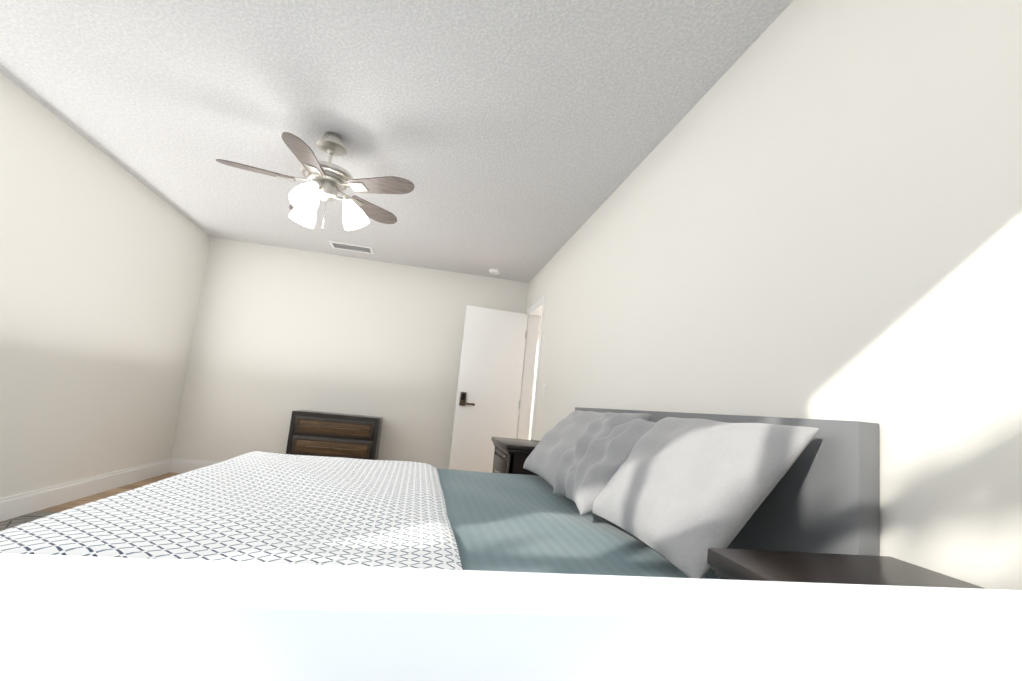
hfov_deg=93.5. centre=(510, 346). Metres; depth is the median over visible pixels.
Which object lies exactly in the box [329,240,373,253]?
ceiling vent
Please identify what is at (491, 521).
quilt
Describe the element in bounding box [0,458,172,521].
baseboard
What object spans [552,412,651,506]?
pillow
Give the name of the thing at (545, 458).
pillow
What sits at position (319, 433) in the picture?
dresser
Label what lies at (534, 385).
wall
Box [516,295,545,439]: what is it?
door frame
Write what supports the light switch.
attached to the wall at (808, 210)
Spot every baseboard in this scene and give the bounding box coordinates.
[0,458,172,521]
[170,458,219,472]
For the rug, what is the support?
on the floor
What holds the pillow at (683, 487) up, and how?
on the bed
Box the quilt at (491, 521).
[368,466,759,578]
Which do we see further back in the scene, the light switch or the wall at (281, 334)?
the wall at (281, 334)
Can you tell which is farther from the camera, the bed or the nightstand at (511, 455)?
the nightstand at (511, 455)
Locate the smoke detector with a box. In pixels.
[489,269,500,274]
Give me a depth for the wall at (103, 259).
3.33 m
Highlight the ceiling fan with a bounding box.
[216,132,414,230]
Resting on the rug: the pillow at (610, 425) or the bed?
the bed
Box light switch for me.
[543,384,545,396]
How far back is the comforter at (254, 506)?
1.36 m
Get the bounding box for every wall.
[0,72,210,498]
[171,237,528,468]
[526,0,1021,589]
[528,333,539,439]
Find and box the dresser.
[286,410,382,459]
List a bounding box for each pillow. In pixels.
[523,410,625,490]
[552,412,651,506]
[565,418,674,515]
[586,417,819,578]
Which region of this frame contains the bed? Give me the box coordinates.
[0,407,879,578]
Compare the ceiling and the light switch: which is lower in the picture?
the light switch
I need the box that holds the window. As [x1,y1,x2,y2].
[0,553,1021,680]
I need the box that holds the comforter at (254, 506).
[0,451,464,578]
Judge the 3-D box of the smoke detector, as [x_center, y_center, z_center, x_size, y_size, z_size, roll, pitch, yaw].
[-0.181,-0.821,5.311,0.130,0.036,0.130,7,-7,-10]
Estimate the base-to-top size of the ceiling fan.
0.579 m
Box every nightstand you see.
[491,437,539,475]
[707,548,985,588]
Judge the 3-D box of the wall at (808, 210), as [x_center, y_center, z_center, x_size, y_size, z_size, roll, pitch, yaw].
[0.648,0.171,2.953,0.120,2.440,5.320,7,-7,-10]
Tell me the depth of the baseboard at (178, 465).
4.81 m
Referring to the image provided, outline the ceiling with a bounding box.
[0,0,792,332]
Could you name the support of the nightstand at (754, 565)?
on the floor
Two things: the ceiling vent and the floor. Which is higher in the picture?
the ceiling vent
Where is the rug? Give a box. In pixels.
[0,511,57,530]
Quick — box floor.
[39,472,181,511]
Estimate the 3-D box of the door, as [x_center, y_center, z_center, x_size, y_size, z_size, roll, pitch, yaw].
[-0.239,0.585,5.225,0.707,2.008,0.153,7,-7,-10]
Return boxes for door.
[449,305,527,472]
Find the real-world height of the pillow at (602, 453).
0.382 m

